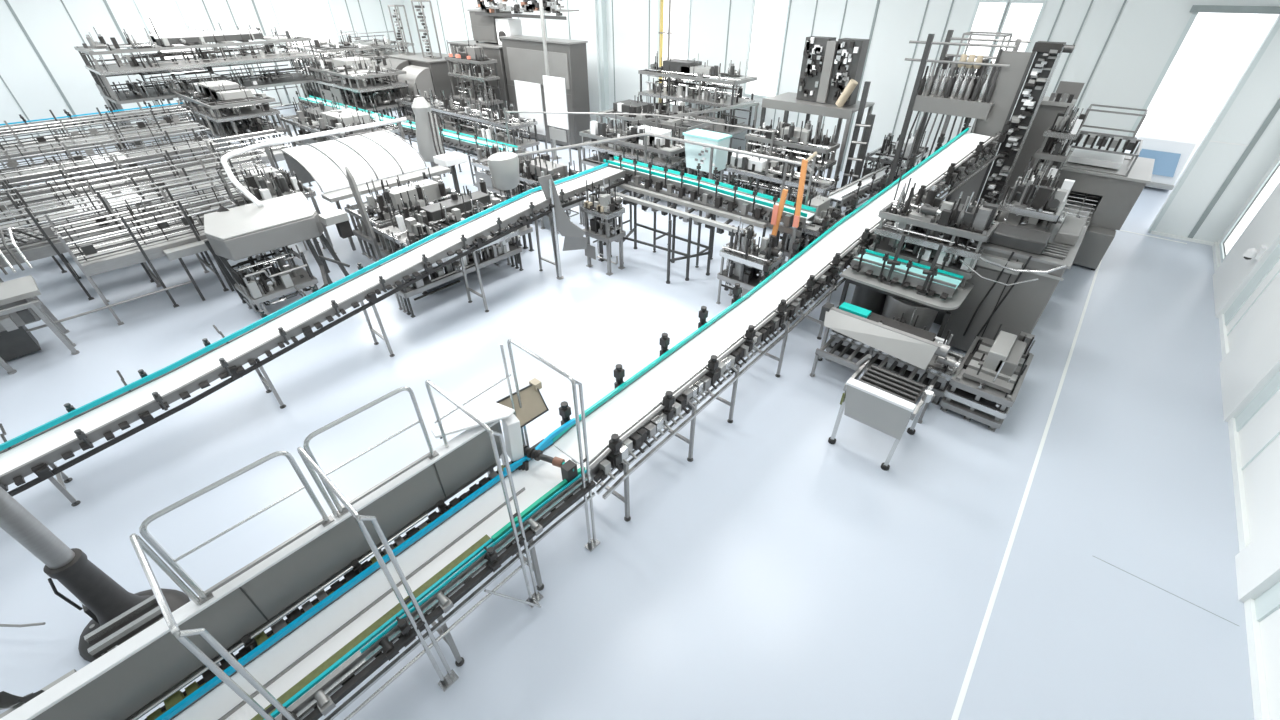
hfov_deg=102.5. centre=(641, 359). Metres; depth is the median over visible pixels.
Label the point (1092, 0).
trim
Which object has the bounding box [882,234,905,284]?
post
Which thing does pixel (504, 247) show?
shelf
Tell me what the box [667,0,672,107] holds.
pipe
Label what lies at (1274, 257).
trim
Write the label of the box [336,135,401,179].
seam
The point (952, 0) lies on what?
trim
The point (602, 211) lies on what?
machine
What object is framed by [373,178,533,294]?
machine
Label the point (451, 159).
box
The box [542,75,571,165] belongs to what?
screen
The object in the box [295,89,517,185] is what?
conveyor
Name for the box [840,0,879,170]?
trim
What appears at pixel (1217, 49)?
window
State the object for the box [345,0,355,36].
trim
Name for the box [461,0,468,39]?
trim
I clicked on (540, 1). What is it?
support column
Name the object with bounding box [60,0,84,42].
trim
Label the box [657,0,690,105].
window
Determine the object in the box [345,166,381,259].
pole
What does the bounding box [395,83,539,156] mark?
machine
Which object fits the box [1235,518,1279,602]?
trim
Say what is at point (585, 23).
trim
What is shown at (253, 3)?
trim
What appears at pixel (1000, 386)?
tray
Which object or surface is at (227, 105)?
machine
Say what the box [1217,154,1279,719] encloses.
wall
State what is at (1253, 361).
window
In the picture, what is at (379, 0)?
trim
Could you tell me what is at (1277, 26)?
trim
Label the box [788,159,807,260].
post
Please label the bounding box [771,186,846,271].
machine
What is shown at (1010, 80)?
plate
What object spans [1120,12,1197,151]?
trim
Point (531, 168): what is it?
machine
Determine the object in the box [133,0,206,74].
window
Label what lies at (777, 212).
post
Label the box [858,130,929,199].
machine
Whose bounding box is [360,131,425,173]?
seam
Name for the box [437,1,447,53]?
trim
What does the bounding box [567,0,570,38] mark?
trim
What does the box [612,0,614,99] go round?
trim
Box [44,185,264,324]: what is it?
conveyor
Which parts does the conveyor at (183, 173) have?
post, post, post, guide rod, post, post, rail, frame, frame, rail, guide rail, rail, guide rail, guide rail, guide rail, post, guide rail, post, post, post, post, post, post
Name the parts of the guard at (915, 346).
leg, leg, panel, leg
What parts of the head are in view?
frame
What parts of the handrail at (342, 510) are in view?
plate, rail, rail, plate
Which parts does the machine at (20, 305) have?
leg, plate, leg, leg, leg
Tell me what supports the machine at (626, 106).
on the floor
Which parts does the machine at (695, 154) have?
leg, leg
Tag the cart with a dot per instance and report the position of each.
(1171, 151)
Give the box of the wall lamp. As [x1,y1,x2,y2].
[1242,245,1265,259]
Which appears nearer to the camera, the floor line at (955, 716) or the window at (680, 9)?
the floor line at (955, 716)
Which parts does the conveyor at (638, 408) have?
leg, leg, leg, frame, leg, leg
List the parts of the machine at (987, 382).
post, deck plate, post, post, deck plate, guide rod, guide rod, post, guide rod, guide rod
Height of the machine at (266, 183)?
2.024 m
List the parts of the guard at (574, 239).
post, curved panel, panel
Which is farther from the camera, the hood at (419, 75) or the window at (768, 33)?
the hood at (419, 75)
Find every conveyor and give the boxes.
[0,100,192,186]
[0,100,214,192]
[0,116,221,187]
[0,123,311,210]
[0,138,278,272]
[0,157,273,299]
[0,163,625,505]
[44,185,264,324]
[144,439,595,719]
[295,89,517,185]
[552,117,1011,520]
[603,146,815,271]
[827,157,899,212]
[850,235,963,299]
[978,41,1074,204]
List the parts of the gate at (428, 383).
post, foot plate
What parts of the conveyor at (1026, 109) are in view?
rail, drive motor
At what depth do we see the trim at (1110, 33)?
11.89 m
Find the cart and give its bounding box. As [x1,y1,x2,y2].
[1129,129,1196,189]
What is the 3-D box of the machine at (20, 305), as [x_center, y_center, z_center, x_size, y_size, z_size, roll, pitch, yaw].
[-10.699,-0.947,8.325,2.329,1.669,2.314,27,44,32]
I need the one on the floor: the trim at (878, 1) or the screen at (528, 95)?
the screen at (528, 95)
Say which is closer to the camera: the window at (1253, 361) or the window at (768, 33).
the window at (1253, 361)
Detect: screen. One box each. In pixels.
[514,80,547,153]
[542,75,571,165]
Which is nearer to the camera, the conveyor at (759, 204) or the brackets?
the brackets
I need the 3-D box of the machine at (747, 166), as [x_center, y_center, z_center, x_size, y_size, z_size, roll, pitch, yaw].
[2.703,-4.501,12.990,4.260,1.875,0.712,27,44,32]
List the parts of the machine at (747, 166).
panel, post, rail, rail, post, deck plate, deck plate, post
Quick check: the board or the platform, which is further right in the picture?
the platform
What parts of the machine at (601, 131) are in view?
post, post, deck plate, post, post, deck plate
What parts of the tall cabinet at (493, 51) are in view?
door, plate, door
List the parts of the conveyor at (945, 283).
frame, guide rail, frame, guide rail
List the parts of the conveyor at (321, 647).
guide rail, frame, rail, leg, rail, guide rail, leg, guide rail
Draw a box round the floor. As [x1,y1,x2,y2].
[0,105,1253,719]
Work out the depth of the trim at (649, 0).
19.39 m
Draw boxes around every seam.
[280,145,349,193]
[309,140,376,184]
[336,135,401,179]
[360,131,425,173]
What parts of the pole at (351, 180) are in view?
plate, post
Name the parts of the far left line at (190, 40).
deck plate, post, motor, motor, motor, post, post, panel, post, post, post, post, post, motor, deck plate, deck plate, motor, motor, rail, rail, rail, rail, rail, rail, rail, deck plate, deck plate, post, post, post, post, post, post, post, post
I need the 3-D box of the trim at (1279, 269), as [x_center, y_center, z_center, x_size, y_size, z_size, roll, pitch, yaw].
[10.107,-3.014,6.975,0.013,6.600,0.030,27,44,32]
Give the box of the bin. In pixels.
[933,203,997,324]
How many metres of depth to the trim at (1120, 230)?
12.49 m
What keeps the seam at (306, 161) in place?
attached to the hood at (388, 156)
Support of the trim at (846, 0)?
attached to the wall at (1145, 34)
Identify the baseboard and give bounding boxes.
[3,92,377,143]
[1150,231,1213,245]
[1212,242,1269,719]
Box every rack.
[388,5,414,54]
[411,0,441,58]
[445,40,503,127]
[810,308,964,422]
[836,81,875,219]
[1032,106,1086,185]
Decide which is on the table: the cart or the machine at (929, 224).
the machine at (929, 224)
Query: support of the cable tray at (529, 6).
hanging from the ceiling
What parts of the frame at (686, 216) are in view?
leg, leg, leg, long rail, long rail, leg, leg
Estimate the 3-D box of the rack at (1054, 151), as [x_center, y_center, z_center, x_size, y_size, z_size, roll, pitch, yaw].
[8.185,-3.511,10.597,0.619,3.112,0.629,27,44,32]
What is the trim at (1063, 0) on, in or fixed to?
attached to the wall at (1145, 34)
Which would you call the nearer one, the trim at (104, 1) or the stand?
the stand
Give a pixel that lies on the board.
(534, 405)
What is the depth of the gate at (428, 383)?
4.25 m
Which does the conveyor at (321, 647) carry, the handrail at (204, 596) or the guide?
the guide
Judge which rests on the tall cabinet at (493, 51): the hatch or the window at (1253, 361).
the hatch
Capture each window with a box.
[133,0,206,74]
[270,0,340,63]
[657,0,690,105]
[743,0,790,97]
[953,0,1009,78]
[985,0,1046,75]
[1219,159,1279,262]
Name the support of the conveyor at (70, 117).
on the floor
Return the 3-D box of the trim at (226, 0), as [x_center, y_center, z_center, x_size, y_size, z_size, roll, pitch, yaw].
[-18.367,-15.045,23.353,0.021,6.600,0.045,27,44,32]
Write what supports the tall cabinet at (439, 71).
on the floor
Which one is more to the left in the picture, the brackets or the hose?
the brackets
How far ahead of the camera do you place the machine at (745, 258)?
9.15 m
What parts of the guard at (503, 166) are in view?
post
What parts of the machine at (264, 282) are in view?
panel, post, motor, rail, motor, guide rod, motor, post, post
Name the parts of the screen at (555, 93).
panel, panel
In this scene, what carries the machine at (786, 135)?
on the floor
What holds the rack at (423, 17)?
on the tall cabinet at (439, 71)
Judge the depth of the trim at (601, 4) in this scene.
20.77 m
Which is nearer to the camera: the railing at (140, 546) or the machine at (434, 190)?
the railing at (140, 546)
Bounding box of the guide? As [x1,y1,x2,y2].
[503,418,575,473]
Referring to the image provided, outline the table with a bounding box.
[839,266,973,337]
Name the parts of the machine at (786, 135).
post, rail, post, rail, motor, motor, post, post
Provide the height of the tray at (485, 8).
0.040 m
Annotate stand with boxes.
[828,354,933,470]
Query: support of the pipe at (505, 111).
on the floor
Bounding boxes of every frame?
[221,117,415,206]
[594,181,766,290]
[886,30,1030,186]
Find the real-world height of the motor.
0.204 m
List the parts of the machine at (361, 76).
post, panel, panel, post, post, post, deck plate, deck plate, deck plate, post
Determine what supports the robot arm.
on the floor
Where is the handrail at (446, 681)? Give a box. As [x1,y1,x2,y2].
[297,447,458,691]
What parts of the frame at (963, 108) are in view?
post, post, post, guard rail, guard rail, guard rail, guard rail, post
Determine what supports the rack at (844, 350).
on the floor
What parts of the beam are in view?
panel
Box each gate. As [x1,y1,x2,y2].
[425,380,543,607]
[434,339,599,551]
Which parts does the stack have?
deck plate, panel, deck plate, rail, deck plate, rail, deck plate, rail, deck plate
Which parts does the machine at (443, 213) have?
post, post, guide rod, post, deck plate, deck plate, deck plate, rail, deck plate, motor, guide rod, motor, post, post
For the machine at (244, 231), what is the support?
on the floor
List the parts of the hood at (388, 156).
leg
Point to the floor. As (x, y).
(777, 572)
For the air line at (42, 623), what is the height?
0.192 m
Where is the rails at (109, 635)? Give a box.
[84,595,220,666]
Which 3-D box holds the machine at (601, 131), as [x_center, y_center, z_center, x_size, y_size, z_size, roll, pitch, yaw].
[-0.234,-5.718,14.433,3.350,2.128,0.950,27,44,32]
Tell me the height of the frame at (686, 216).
1.415 m
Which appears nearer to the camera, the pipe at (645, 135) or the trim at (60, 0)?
the pipe at (645, 135)
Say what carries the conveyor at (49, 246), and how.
on the floor
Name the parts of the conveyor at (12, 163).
post, post, post, rail, guide rail, rail, frame, guide rail, guide rail, rail, guide rail, frame, post, post, post, post, post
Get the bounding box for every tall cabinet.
[386,52,462,117]
[448,40,511,132]
[499,35,590,149]
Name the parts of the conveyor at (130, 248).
guide rod, post, post, post, frame, guide rail, guide rod, guide rail, guide rod, rail, guide rod, guide rail, guide rail, rail, guide rail, frame, guide rod, rail, guide rail, post, guide rod, rail, guide rod, post, guide rod, guide rod, post, post, post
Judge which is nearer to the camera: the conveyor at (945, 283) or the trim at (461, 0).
the conveyor at (945, 283)
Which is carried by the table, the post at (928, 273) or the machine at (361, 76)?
the post at (928, 273)
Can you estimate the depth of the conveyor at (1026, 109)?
9.77 m
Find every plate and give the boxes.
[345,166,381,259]
[948,49,1035,203]
[1055,81,1084,117]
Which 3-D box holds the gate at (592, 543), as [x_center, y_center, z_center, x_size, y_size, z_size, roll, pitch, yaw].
[-1.126,1.102,4.924,0.926,2.394,0.970,27,44,32]
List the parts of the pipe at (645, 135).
post, post, post, post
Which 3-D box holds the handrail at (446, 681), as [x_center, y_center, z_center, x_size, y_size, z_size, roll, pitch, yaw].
[-2.031,1.719,4.067,0.926,2.414,0.150,27,44,32]
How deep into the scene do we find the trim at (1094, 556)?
5.23 m
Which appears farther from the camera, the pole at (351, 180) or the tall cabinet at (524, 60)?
the tall cabinet at (524, 60)
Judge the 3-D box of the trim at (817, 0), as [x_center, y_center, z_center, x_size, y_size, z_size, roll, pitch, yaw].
[5.167,-9.567,15.896,0.035,6.600,0.023,27,44,32]
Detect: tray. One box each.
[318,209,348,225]
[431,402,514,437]
[475,0,578,19]
[476,6,578,11]
[963,367,1013,393]
[968,359,1017,383]
[972,352,1021,374]
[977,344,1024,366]
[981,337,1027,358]
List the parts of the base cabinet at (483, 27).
door, plate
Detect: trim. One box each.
[0,75,39,135]
[4,0,84,129]
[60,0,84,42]
[103,0,162,116]
[202,0,233,75]
[226,0,262,92]
[251,0,290,103]
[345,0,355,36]
[358,0,368,39]
[379,0,391,48]
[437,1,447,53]
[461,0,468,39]
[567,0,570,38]
[571,0,600,122]
[597,0,609,123]
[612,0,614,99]
[648,0,649,102]
[720,0,730,117]
[772,0,791,128]
[796,0,817,126]
[818,0,847,147]
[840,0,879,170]
[890,0,928,143]
[905,0,953,162]
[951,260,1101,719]
[1047,0,1064,40]
[1053,0,1093,91]
[1073,0,1126,116]
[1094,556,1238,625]
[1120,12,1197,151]
[1120,230,1186,243]
[1148,18,1279,232]
[1188,98,1279,237]
[1190,5,1279,13]
[1209,140,1247,145]
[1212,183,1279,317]
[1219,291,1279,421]
[1224,243,1279,325]
[1227,269,1279,335]
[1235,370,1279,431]
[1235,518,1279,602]
[1241,431,1279,469]
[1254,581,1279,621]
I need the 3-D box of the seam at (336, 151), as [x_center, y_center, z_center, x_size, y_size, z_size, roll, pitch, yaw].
[-7.006,-4.624,12.029,1.820,0.630,0.580,27,44,32]
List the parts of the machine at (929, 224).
post, guide rod, post, guide rod, deck plate, post, motor, motor, rail, motor, rail, post, guide rod, guide rod, post, deck plate, guide rod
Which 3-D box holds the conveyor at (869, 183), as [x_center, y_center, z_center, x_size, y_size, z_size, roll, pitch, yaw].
[5.267,-3.812,12.352,0.603,1.520,3.007,30,46,34]
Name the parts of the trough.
leg, leg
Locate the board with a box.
[496,378,548,444]
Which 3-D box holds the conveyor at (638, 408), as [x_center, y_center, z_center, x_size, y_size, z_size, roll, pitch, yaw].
[2.861,-1.558,8.134,10.520,2.880,1.438,-30,45,-34]
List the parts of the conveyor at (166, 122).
post, post, post, rail, rail, guide rail, guide rail, frame, rail, guide rail, guide rail, guide rail, guide rail, frame, post, post, post, post, post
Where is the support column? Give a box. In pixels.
[539,0,560,159]
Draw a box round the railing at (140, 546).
[130,533,295,719]
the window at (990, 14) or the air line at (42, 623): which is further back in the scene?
the window at (990, 14)
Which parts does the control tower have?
plate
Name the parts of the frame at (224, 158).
post, post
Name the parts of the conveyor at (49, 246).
guide rod, post, post, post, guide rod, guide rail, guide rail, guide rail, guide rail, guide rail, rail, guide rail, rail, frame, frame, post, rail, rail, post, post, post, guide rod, post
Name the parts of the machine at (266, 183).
guide rod, motor, post, deck plate, motor, motor, post, post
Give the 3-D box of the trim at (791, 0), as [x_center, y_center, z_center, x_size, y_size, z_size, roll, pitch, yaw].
[4.521,-9.895,16.341,0.035,6.600,0.023,27,44,32]
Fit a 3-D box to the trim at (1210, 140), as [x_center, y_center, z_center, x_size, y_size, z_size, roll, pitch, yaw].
[12.841,-4.757,11.273,0.670,0.020,0.016,27,44,32]
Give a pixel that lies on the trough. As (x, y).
(178, 252)
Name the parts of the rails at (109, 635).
rail, rail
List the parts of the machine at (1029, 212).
guide rod, guide rod, guide rod, guide rod, guide rod, guide rod, motor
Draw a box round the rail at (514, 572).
[344,558,540,719]
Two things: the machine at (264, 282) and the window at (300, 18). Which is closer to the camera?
the machine at (264, 282)
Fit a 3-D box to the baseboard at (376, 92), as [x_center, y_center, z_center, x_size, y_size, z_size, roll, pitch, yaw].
[-21.544,-10.213,22.273,0.049,0.090,26.400,27,44,32]
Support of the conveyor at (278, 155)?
on the floor
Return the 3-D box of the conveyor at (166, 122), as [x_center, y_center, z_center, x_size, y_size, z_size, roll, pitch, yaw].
[-16.205,-6.349,15.348,1.520,2.061,5.080,27,44,32]
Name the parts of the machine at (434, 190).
post, post, post, motor, post, panel, motor, rail, motor, motor, motor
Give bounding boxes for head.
[918,31,1012,102]
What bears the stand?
on the floor
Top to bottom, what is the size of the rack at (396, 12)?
1.830 m
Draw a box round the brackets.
[0,669,76,718]
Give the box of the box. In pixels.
[433,151,467,192]
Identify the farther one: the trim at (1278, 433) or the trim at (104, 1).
the trim at (104, 1)
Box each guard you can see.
[488,152,518,263]
[538,174,586,279]
[818,302,950,381]
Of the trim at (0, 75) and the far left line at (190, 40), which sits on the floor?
the far left line at (190, 40)
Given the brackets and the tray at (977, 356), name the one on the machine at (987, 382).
the tray at (977, 356)
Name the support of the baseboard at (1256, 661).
attached to the wall at (1261, 477)
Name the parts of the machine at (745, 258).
post, deck plate, motor, post, rail, panel, guide rod, deck plate, motor, motor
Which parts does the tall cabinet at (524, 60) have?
door, door, plate, door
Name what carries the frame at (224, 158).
on the floor
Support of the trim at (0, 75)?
attached to the wall at (47, 23)
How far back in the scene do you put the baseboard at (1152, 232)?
12.38 m
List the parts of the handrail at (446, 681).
post, foot plate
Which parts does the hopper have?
leg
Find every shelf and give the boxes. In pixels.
[391,203,523,317]
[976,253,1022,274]
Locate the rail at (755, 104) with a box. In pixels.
[631,102,759,131]
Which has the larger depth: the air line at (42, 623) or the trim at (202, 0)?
the trim at (202, 0)
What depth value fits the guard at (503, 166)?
10.02 m
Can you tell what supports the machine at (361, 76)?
on the floor
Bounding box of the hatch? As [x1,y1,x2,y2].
[495,18,521,44]
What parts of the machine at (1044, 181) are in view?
guide rod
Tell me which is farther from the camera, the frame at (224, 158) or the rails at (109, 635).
the frame at (224, 158)
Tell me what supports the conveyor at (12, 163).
on the floor
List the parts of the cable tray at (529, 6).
rail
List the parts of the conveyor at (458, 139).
frame, guide rail, guide rail, frame, rail, leg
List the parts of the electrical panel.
tank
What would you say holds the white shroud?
on the floor
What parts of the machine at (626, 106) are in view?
deck plate, deck plate, deck plate, deck plate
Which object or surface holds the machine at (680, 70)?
on the floor
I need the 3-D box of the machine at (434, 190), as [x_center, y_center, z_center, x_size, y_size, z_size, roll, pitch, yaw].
[-5.209,-3.300,11.532,1.400,1.664,2.150,27,44,32]
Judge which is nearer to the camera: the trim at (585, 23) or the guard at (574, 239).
the guard at (574, 239)
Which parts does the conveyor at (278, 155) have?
post, post, guide rod, post, guide rail, post, guide rail, rail, frame, rail, guide rail, frame, rail, guide rail, guide rail, post, post, post, post, post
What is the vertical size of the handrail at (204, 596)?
0.821 m
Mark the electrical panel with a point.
(831, 69)
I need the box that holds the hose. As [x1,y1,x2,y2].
[960,244,1065,285]
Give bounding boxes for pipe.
[480,133,813,225]
[503,108,774,186]
[659,0,665,98]
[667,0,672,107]
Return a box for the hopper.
[431,402,528,470]
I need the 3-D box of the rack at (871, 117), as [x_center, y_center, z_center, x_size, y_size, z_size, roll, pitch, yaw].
[5.182,-4.915,12.434,0.380,3.200,0.140,27,44,32]
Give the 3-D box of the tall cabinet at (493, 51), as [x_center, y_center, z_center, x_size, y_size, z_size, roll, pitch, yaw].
[-5.942,-11.517,21.548,3.380,3.050,2.090,27,44,32]
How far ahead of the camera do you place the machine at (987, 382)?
7.11 m
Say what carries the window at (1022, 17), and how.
in the wall at (1145, 34)
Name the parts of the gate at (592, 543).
tie rod, post, post, foot plate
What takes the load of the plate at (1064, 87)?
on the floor
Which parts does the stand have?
leg, rail, leg, knob, panel, plate, leg, leg, rail, knob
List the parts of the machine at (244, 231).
motor, leg, leg, lid, leg, leg, leg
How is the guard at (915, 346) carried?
on the floor
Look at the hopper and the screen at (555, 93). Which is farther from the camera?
the screen at (555, 93)
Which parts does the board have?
panel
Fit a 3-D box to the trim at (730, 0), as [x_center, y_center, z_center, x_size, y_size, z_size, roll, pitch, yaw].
[2.889,-10.723,17.469,0.035,6.600,0.023,27,44,32]
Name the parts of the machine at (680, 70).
post, post, post, panel, rail, rail, rail, post, rail, panel, post, post, motor, post, deck plate, motor, post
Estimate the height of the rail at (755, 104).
2.534 m
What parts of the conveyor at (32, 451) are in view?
guide rod, leg, leg, guide rod, guide rod, leg, leg, guide rod, leg, leg, leg, leg, leg, leg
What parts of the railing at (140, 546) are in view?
post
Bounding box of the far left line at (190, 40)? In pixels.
[74,17,325,147]
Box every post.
[771,189,787,235]
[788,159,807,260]
[798,152,816,250]
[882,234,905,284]
[917,243,943,295]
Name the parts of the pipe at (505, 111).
post, post, post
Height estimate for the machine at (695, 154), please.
2.050 m
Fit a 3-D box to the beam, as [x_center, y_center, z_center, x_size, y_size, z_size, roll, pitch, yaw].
[-3.060,2.345,3.881,0.189,1.625,5.060,27,44,32]
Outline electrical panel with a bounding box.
[796,36,869,106]
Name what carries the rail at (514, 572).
on the floor
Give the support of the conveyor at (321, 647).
on the floor
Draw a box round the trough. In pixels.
[25,239,234,331]
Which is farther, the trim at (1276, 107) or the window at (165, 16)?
the window at (165, 16)
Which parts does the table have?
leg, leg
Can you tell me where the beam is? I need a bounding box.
[0,420,501,719]
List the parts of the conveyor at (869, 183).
frame, guide rail, rail, frame, guide rail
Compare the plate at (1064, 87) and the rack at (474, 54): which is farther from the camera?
the rack at (474, 54)
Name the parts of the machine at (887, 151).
motor, deck plate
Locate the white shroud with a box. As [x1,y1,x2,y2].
[412,97,451,173]
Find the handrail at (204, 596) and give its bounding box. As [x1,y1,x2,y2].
[139,451,334,604]
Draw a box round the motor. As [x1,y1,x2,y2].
[523,445,577,482]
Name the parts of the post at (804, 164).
post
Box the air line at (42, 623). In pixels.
[0,622,45,709]
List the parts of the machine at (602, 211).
post, panel, post, post, motor, post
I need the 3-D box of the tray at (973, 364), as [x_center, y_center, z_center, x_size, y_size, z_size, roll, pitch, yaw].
[4.879,0.161,7.162,0.580,0.060,0.170,27,44,32]
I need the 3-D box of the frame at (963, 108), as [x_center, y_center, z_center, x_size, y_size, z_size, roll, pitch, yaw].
[6.440,-4.681,11.271,1.850,4.200,1.415,27,44,32]
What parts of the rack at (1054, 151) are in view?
post, motor, guide rod, post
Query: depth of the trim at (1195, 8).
10.33 m
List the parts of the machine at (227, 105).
deck plate, post, post, post, post, post, post, panel, deck plate, motor, deck plate, post, post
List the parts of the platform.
post, post, post, post, post, post, post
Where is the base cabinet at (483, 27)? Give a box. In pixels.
[467,9,511,44]
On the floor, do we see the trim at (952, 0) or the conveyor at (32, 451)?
the conveyor at (32, 451)
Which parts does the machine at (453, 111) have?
rail, rail, rail, rail, post, deck plate, post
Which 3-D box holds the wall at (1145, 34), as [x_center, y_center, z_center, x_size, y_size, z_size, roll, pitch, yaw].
[0.358,-12.132,19.387,35.460,6.600,0.300,27,44,32]
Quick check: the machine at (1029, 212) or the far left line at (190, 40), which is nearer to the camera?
the machine at (1029, 212)
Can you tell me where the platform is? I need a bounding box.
[752,92,874,205]
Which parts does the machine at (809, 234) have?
post, post, post, deck plate, motor, motor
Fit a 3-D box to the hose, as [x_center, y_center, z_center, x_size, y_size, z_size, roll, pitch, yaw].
[5.299,-1.329,7.483,1.298,0.467,0.107,21,41,26]
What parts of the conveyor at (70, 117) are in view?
guide rail, rail, guide rail, frame, rail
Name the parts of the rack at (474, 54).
post, post, post, post, post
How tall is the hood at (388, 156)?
1.964 m
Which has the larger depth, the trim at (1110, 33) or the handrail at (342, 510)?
the trim at (1110, 33)
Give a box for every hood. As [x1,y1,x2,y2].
[278,129,450,250]
[379,58,434,115]
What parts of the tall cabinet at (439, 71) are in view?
plate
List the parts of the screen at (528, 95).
panel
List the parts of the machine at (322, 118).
post, panel, deck plate, deck plate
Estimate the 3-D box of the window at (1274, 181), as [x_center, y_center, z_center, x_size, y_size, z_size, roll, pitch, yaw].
[12.774,-4.133,9.976,0.090,4.470,1.270,27,44,32]
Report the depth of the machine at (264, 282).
9.34 m
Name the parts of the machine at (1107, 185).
cross rod, cross rod, guide rod, cross rod, frame, lid, guard frame, plate, guard frame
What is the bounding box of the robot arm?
[0,486,189,661]
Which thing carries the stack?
on the floor
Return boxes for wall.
[0,0,412,140]
[403,0,1279,241]
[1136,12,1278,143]
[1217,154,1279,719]
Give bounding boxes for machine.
[0,228,79,374]
[174,72,290,152]
[204,192,353,309]
[225,246,327,315]
[234,160,336,263]
[280,97,401,179]
[309,54,409,129]
[344,167,461,260]
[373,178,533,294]
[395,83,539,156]
[470,137,582,233]
[579,114,686,206]
[581,175,625,275]
[598,91,717,171]
[638,51,756,149]
[675,144,835,233]
[682,129,731,218]
[716,216,782,303]
[741,117,839,201]
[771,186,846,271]
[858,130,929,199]
[869,172,998,289]
[939,324,1035,431]
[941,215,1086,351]
[993,156,1074,233]
[1007,164,1053,203]
[1045,104,1154,270]
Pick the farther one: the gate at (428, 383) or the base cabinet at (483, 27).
the base cabinet at (483, 27)
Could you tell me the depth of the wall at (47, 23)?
20.44 m
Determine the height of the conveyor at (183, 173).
1.802 m
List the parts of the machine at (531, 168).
post, panel, post, post, motor, post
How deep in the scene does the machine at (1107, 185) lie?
10.73 m
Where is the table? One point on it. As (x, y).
(890, 301)
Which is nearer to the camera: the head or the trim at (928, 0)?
the head
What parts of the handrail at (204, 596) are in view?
plate, rail, rail, plate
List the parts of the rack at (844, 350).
leg, post, rail, panel, rail, guide rod, leg, post, deck plate, motor, rail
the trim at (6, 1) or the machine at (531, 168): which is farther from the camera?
the trim at (6, 1)
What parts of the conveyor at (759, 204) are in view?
leg, leg, leg, frame, guide rail, leg, guide rail, frame, leg, leg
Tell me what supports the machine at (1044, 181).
on the floor
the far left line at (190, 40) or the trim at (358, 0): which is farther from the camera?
the trim at (358, 0)
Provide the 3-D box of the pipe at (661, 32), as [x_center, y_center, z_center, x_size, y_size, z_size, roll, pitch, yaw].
[0.736,-11.697,18.880,0.160,6.500,0.220,27,44,32]
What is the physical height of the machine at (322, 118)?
1.999 m
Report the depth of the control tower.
10.40 m
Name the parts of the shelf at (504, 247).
guide rod, post, post, post, post, motor, motor, post, post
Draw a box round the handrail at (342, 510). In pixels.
[303,386,438,517]
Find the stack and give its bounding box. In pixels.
[289,28,413,97]
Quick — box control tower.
[997,92,1076,203]

